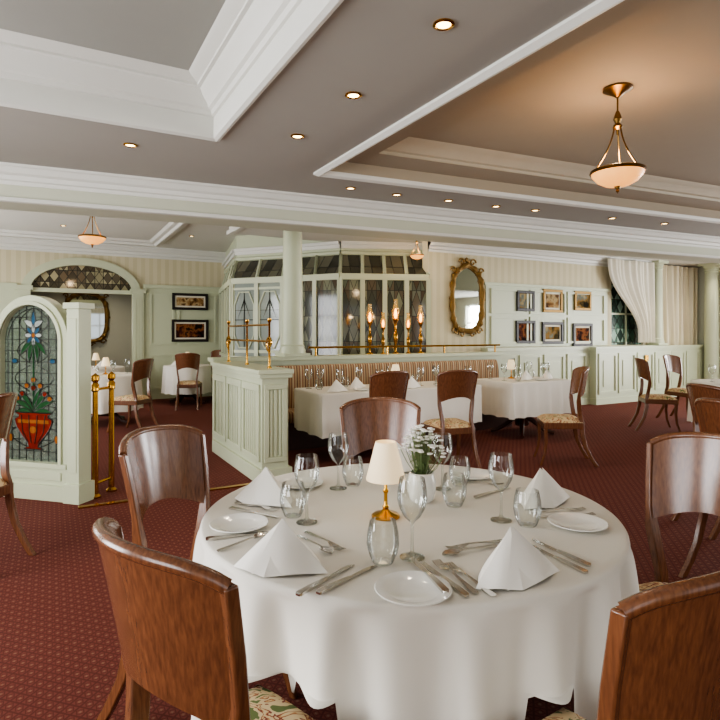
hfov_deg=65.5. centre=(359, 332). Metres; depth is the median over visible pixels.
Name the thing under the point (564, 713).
seat cushion
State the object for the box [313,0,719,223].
trim
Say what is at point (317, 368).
wine glass
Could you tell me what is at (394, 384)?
dining chair
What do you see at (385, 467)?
table lamp
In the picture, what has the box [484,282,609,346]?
wall panel
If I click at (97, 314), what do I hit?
mirror glass
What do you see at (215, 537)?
table knife
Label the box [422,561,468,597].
table knife
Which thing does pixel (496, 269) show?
wall
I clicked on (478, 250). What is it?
trim
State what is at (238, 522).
plate
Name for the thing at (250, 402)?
wall
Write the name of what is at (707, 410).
dining chair
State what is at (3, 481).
seat cushion
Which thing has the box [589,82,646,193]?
pendant lamp
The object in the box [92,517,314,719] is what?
dining chair
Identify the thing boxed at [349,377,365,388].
napkin
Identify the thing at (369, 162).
trim
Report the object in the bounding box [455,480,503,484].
fork
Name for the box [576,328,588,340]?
artwork
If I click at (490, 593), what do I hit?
fork
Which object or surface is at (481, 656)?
tablecloth
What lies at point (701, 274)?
wall
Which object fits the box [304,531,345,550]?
fork
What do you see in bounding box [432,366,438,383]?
wine glass
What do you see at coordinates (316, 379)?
water tumbler
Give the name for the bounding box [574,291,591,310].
framed picture
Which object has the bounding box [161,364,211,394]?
tablecloth
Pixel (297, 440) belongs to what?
banquette
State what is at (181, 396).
dining table
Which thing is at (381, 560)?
water tumbler
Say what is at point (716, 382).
tablecloth
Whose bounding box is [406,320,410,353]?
lamp
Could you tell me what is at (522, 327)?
artwork
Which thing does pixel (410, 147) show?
trim
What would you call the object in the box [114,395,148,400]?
seat cushion
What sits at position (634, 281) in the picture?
curtain
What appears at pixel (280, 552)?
napkin
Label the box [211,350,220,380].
dining chair
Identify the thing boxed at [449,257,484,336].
gilt mirror
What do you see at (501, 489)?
table knife
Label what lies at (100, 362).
napkin
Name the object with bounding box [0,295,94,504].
partition
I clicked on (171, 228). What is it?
trim
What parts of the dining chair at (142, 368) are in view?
leg, seat frame, leg, backrest, leg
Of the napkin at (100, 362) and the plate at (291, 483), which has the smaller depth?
the plate at (291, 483)
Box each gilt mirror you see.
[63,293,109,345]
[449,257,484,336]
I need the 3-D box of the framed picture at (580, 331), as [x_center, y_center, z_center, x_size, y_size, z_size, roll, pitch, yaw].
[4.411,0.040,11.089,0.560,0.460,0.035,0,0,-29]
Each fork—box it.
[234,501,278,510]
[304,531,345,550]
[432,559,478,593]
[444,562,495,596]
[445,539,501,548]
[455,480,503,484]
[530,507,585,512]
[540,512,595,517]
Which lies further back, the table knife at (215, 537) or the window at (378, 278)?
the window at (378, 278)
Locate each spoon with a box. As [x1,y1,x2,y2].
[217,532,267,551]
[297,535,333,553]
[442,544,497,554]
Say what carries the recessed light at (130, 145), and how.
in the ceiling
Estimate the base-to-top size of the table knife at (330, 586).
0.007 m
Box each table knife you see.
[205,530,269,540]
[229,506,278,517]
[295,564,354,596]
[316,565,377,594]
[410,556,448,593]
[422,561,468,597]
[473,487,510,497]
[532,538,590,566]
[532,544,587,573]
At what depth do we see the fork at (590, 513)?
1.96 m
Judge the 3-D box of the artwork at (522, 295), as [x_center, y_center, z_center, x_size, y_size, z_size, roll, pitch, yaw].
[3.058,-0.592,10.343,0.330,0.270,0.003,0,0,-29]
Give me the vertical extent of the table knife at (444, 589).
0.007 m
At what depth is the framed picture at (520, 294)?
10.31 m
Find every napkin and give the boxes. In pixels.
[91,368,99,374]
[94,360,108,367]
[234,518,328,576]
[235,467,292,507]
[327,380,347,391]
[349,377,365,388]
[396,442,416,471]
[407,377,420,387]
[475,527,559,590]
[520,370,532,379]
[520,467,569,509]
[541,370,552,378]
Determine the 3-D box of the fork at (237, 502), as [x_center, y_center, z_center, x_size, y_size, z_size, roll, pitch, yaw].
[-0.382,0.635,2.061,0.205,0.010,0.025,0,0,31]
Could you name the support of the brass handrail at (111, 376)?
on the floor
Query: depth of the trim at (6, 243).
11.38 m
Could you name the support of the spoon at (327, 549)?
on the tablecloth at (481, 656)
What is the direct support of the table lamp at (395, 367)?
on the tablecloth at (316, 412)
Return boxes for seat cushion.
[0,478,7,486]
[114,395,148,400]
[179,380,200,384]
[249,686,314,719]
[288,408,293,423]
[424,418,470,428]
[537,414,580,422]
[542,707,586,719]
[639,394,676,399]
[639,581,666,591]
[667,388,686,392]
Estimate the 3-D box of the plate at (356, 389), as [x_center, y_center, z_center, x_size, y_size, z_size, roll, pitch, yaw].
[0.016,0.634,6.263,0.192,0.015,0.192,0,0,-29]
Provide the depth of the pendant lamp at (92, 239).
7.22 m
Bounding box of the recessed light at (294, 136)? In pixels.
[291,133,303,138]
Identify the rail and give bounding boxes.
[226,317,271,367]
[308,344,499,355]
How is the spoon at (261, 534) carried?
on the tablecloth at (481, 656)
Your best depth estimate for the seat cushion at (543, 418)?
5.94 m
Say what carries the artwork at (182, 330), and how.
attached to the framed picture at (182, 330)
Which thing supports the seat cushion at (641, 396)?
on the dining chair at (643, 370)
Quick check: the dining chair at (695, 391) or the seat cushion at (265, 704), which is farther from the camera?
the dining chair at (695, 391)
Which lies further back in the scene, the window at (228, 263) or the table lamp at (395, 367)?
the window at (228, 263)
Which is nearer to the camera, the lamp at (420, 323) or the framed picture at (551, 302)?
the lamp at (420, 323)
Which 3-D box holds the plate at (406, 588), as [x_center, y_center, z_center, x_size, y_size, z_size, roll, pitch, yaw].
[0.131,0.634,1.384,0.192,0.015,0.192,0,0,-29]
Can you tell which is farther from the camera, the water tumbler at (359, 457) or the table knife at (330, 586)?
the water tumbler at (359, 457)
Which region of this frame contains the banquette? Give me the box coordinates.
[276,359,511,450]
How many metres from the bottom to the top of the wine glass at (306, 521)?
0.227 m
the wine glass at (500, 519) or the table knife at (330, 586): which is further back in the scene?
the wine glass at (500, 519)
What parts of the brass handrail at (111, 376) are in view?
post, post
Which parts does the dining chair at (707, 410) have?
leg, backrest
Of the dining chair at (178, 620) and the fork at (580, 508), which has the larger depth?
the fork at (580, 508)
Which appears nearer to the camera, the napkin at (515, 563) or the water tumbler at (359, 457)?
the napkin at (515, 563)
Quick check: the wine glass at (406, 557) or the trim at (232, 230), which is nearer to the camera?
the wine glass at (406, 557)
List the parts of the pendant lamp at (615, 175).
arm, stem, lamp shade, arm, arm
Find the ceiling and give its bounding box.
[0,0,719,267]
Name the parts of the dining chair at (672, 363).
leg, backrest, seat frame, leg, leg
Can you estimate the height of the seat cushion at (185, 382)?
0.055 m
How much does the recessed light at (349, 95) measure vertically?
0.010 m
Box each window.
[31,266,130,290]
[219,236,237,356]
[229,235,282,356]
[282,240,318,354]
[312,241,342,354]
[338,241,430,354]
[611,281,640,344]
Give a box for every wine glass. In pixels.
[294,453,319,525]
[317,368,323,387]
[328,432,348,490]
[397,475,426,561]
[417,367,423,385]
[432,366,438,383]
[432,433,452,490]
[488,452,513,523]
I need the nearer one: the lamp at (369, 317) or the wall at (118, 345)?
the lamp at (369, 317)
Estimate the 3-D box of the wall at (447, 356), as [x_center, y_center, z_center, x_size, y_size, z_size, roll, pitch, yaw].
[0.219,0.850,7.896,4.640,1.100,0.280,0,0,-29]
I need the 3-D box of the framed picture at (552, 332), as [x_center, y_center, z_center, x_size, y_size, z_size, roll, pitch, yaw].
[3.676,0.000,10.682,0.560,0.420,0.035,0,0,-29]
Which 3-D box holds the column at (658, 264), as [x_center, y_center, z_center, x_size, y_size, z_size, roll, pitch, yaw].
[6.422,-0.645,12.135,0.338,1.810,0.338,0,0,-29]
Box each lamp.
[78,216,106,247]
[92,353,99,366]
[101,357,109,374]
[366,440,404,520]
[367,313,372,353]
[381,320,385,353]
[391,364,399,370]
[392,308,398,353]
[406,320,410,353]
[410,241,423,259]
[418,313,423,352]
[507,360,515,378]
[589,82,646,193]
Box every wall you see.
[0,249,224,288]
[31,292,131,371]
[208,351,505,439]
[210,361,293,480]
[422,241,648,352]
[481,345,673,404]
[671,345,703,396]
[697,267,719,378]
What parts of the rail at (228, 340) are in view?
post, post, post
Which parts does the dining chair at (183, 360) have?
leg, backrest, seat frame, leg, leg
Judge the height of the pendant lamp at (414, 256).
0.449 m
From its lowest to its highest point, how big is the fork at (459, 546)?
0.010 m
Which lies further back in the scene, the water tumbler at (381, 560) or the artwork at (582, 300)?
the artwork at (582, 300)
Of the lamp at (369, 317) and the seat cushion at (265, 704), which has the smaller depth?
the seat cushion at (265, 704)
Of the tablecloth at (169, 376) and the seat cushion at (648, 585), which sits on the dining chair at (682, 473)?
the seat cushion at (648, 585)
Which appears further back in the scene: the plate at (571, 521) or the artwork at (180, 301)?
the artwork at (180, 301)
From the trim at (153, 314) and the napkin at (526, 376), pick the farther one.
the trim at (153, 314)
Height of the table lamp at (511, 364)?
0.262 m
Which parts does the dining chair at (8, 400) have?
seat frame, backrest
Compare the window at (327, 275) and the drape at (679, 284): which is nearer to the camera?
the window at (327, 275)
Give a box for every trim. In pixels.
[0,0,343,141]
[0,162,719,248]
[0,196,719,258]
[0,222,188,246]
[0,236,225,262]
[0,258,220,398]
[78,483,249,508]
[227,226,244,234]
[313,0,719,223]
[330,0,719,218]
[379,137,719,201]
[428,242,651,266]
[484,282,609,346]
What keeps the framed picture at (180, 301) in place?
attached to the wall at (15, 265)
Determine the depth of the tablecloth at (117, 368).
10.40 m
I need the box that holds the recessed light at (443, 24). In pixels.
[433,18,454,30]
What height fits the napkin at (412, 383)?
0.132 m
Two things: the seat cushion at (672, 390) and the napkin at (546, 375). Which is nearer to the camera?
the napkin at (546, 375)
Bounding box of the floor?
[0,396,719,719]
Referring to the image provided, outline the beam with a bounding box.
[0,184,719,262]
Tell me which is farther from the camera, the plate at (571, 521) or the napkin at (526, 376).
the napkin at (526, 376)
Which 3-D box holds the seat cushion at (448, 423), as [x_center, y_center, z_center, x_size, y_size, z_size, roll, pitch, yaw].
[0.916,0.920,5.767,0.447,0.055,0.410,0,0,-18]
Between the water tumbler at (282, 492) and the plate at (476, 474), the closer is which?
the water tumbler at (282, 492)
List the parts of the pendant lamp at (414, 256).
lamp shade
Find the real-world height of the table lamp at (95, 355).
0.262 m
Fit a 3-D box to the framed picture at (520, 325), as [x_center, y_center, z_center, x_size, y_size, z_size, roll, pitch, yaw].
[3.060,-0.018,10.340,0.480,0.420,0.035,0,0,-29]
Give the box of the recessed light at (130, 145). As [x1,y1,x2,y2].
[123,142,136,147]
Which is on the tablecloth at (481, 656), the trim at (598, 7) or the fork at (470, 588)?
the fork at (470, 588)
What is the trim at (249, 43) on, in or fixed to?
attached to the ceiling
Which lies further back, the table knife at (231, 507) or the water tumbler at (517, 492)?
the table knife at (231, 507)
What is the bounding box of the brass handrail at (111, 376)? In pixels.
[91,371,116,498]
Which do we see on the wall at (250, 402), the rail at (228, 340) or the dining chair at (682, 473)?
the rail at (228, 340)
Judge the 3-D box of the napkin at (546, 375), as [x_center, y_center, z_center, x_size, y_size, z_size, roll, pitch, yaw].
[2.637,0.574,7.829,0.172,0.132,0.230,0,0,-2]
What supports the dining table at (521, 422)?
on the floor
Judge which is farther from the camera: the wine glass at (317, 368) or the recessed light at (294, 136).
the wine glass at (317, 368)
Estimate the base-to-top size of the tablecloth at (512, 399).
0.465 m
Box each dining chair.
[0,392,35,555]
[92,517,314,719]
[96,424,297,719]
[106,358,158,432]
[175,353,201,410]
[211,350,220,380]
[339,397,420,464]
[349,371,409,464]
[421,370,481,468]
[533,366,598,466]
[542,571,719,719]
[572,432,719,711]
[628,357,680,431]
[655,355,691,422]
[670,383,719,539]
[678,398,719,577]
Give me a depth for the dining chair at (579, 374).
5.92 m
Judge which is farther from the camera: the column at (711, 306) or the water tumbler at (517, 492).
the column at (711, 306)
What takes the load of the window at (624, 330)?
in the wall at (496, 269)
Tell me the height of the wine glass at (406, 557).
0.227 m
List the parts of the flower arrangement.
pot, stem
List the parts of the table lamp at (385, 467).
stem, lamp shade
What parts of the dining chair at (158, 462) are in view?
leg, backrest, leg, leg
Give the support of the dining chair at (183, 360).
on the floor
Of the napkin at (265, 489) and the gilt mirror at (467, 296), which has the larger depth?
the gilt mirror at (467, 296)
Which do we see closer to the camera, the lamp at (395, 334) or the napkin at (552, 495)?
the napkin at (552, 495)
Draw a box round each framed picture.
[172,293,207,309]
[172,319,207,341]
[516,290,534,310]
[516,320,535,342]
[542,289,562,312]
[542,322,563,343]
[572,323,592,345]
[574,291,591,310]
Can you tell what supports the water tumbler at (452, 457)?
on the tablecloth at (481, 656)
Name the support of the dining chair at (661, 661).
on the floor
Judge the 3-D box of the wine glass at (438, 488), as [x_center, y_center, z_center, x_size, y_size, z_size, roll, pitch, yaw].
[0.338,0.527,2.300,0.086,0.227,0.086,0,0,-29]
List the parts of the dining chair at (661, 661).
leg, backrest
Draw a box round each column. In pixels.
[275,231,309,356]
[647,260,668,344]
[698,263,719,378]
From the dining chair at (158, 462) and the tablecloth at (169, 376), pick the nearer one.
the dining chair at (158, 462)
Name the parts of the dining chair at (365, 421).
leg, leg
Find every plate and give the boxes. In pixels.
[209,513,268,533]
[279,476,322,489]
[353,388,368,390]
[374,571,451,605]
[452,468,493,480]
[547,512,608,532]
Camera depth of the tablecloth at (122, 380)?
8.35 m
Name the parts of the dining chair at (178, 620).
leg, backrest, leg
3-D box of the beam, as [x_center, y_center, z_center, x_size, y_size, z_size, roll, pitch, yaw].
[2.228,-1.420,6.707,16.504,0.800,0.319,0,0,-24]
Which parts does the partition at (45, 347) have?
glass panel, frame, post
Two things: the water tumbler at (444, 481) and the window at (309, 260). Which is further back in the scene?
the window at (309, 260)
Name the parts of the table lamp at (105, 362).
lamp shade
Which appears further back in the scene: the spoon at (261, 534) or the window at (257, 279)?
the window at (257, 279)
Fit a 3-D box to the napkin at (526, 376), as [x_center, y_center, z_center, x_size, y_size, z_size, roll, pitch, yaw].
[2.284,0.574,7.677,0.176,0.132,0.225,0,0,18]
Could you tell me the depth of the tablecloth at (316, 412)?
6.36 m
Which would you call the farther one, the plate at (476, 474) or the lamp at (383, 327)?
the lamp at (383, 327)
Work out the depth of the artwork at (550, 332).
10.68 m
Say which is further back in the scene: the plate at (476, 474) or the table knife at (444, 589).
the plate at (476, 474)
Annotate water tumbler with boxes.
[280,480,305,517]
[315,379,322,389]
[342,456,363,485]
[366,517,398,564]
[442,472,466,506]
[449,456,470,485]
[513,487,541,527]
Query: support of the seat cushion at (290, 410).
on the banquette
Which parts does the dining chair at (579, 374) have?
leg, leg, seat frame, leg, backrest, leg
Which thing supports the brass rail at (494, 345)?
on the wall at (447, 356)
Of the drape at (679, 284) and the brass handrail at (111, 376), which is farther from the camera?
the drape at (679, 284)
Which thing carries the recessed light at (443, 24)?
in the ceiling
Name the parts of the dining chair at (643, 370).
leg, backrest, leg, seat frame, leg, leg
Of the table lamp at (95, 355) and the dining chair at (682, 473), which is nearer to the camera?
the dining chair at (682, 473)
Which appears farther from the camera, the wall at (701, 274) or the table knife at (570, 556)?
the wall at (701, 274)
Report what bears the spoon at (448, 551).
on the tablecloth at (481, 656)
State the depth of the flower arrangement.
2.11 m
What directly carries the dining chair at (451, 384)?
on the floor
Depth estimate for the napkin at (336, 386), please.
6.11 m
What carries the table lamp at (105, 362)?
on the tablecloth at (122, 380)
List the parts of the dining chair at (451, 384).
leg, seat frame, leg, backrest, leg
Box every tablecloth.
[91,365,124,372]
[91,372,143,413]
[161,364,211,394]
[191,463,638,719]
[294,381,481,438]
[477,376,576,419]
[687,379,719,421]
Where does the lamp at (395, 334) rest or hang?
on the wall at (447, 356)
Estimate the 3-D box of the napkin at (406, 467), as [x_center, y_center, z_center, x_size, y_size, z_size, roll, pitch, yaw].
[0.168,0.574,2.607,0.225,0.132,0.176,0,0,-37]
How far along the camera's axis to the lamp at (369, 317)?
7.88 m
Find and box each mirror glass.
[70,294,104,338]
[455,268,479,327]
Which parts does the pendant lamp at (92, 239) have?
lamp shade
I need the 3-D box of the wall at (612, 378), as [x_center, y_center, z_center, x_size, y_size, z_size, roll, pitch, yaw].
[4.449,0.830,10.961,5.110,1.140,0.340,0,0,-29]
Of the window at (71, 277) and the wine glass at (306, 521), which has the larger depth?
the window at (71, 277)
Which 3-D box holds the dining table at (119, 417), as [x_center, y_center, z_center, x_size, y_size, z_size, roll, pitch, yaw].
[-3.950,1.024,8.700,0.940,0.747,0.940,0,0,-29]
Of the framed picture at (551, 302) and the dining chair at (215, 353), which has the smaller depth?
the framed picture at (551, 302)
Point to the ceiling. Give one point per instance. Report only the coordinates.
(389, 52)
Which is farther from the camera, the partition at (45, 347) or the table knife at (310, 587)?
the partition at (45, 347)
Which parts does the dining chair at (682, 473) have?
leg, backrest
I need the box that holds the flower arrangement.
[398,424,445,503]
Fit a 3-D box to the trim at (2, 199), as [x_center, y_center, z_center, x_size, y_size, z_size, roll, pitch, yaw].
[2.313,-1.040,6.554,16.477,0.040,0.030,0,0,-24]
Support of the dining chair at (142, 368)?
on the floor
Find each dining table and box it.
[91,412,126,424]
[169,394,205,404]
[490,417,553,438]
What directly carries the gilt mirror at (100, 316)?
attached to the wall at (118, 345)
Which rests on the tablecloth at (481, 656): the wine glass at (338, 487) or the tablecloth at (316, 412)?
the wine glass at (338, 487)
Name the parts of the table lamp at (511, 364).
lamp shade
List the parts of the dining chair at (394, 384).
leg, backrest, leg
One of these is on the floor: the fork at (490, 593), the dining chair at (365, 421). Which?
the dining chair at (365, 421)
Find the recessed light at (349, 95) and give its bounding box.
[345,91,361,98]
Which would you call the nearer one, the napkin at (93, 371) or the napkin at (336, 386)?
the napkin at (336, 386)
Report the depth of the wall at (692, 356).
12.47 m
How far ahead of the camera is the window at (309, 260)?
9.39 m
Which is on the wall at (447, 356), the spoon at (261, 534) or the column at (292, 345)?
the column at (292, 345)
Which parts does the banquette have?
backrest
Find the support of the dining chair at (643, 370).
on the floor
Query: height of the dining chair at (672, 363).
1.041 m
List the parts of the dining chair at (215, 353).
backrest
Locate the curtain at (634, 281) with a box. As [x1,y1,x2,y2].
[608,258,654,342]
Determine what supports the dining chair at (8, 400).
on the floor
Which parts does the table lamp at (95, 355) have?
lamp shade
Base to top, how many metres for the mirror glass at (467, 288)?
1.065 m
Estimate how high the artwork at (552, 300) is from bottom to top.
0.260 m
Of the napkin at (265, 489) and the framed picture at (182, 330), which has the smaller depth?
the napkin at (265, 489)
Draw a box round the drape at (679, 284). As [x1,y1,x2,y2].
[662,265,697,344]
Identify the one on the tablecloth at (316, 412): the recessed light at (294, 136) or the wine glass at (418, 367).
the wine glass at (418, 367)
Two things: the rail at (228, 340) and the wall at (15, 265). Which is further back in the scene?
the wall at (15, 265)
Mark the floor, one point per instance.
(60, 650)
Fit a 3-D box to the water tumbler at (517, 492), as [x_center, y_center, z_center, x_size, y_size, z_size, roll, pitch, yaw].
[0.558,0.583,1.867,0.092,0.117,0.092,0,0,-29]
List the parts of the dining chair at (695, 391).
leg, backrest, leg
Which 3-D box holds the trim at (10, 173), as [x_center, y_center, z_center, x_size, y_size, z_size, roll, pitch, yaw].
[2.332,-1.228,6.519,16.484,0.144,0.110,0,0,-24]
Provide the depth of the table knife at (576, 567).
1.55 m
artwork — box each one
[176,297,203,305]
[176,324,203,337]
[519,324,532,339]
[520,293,529,307]
[545,327,559,338]
[546,294,558,307]
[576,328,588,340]
[577,294,588,307]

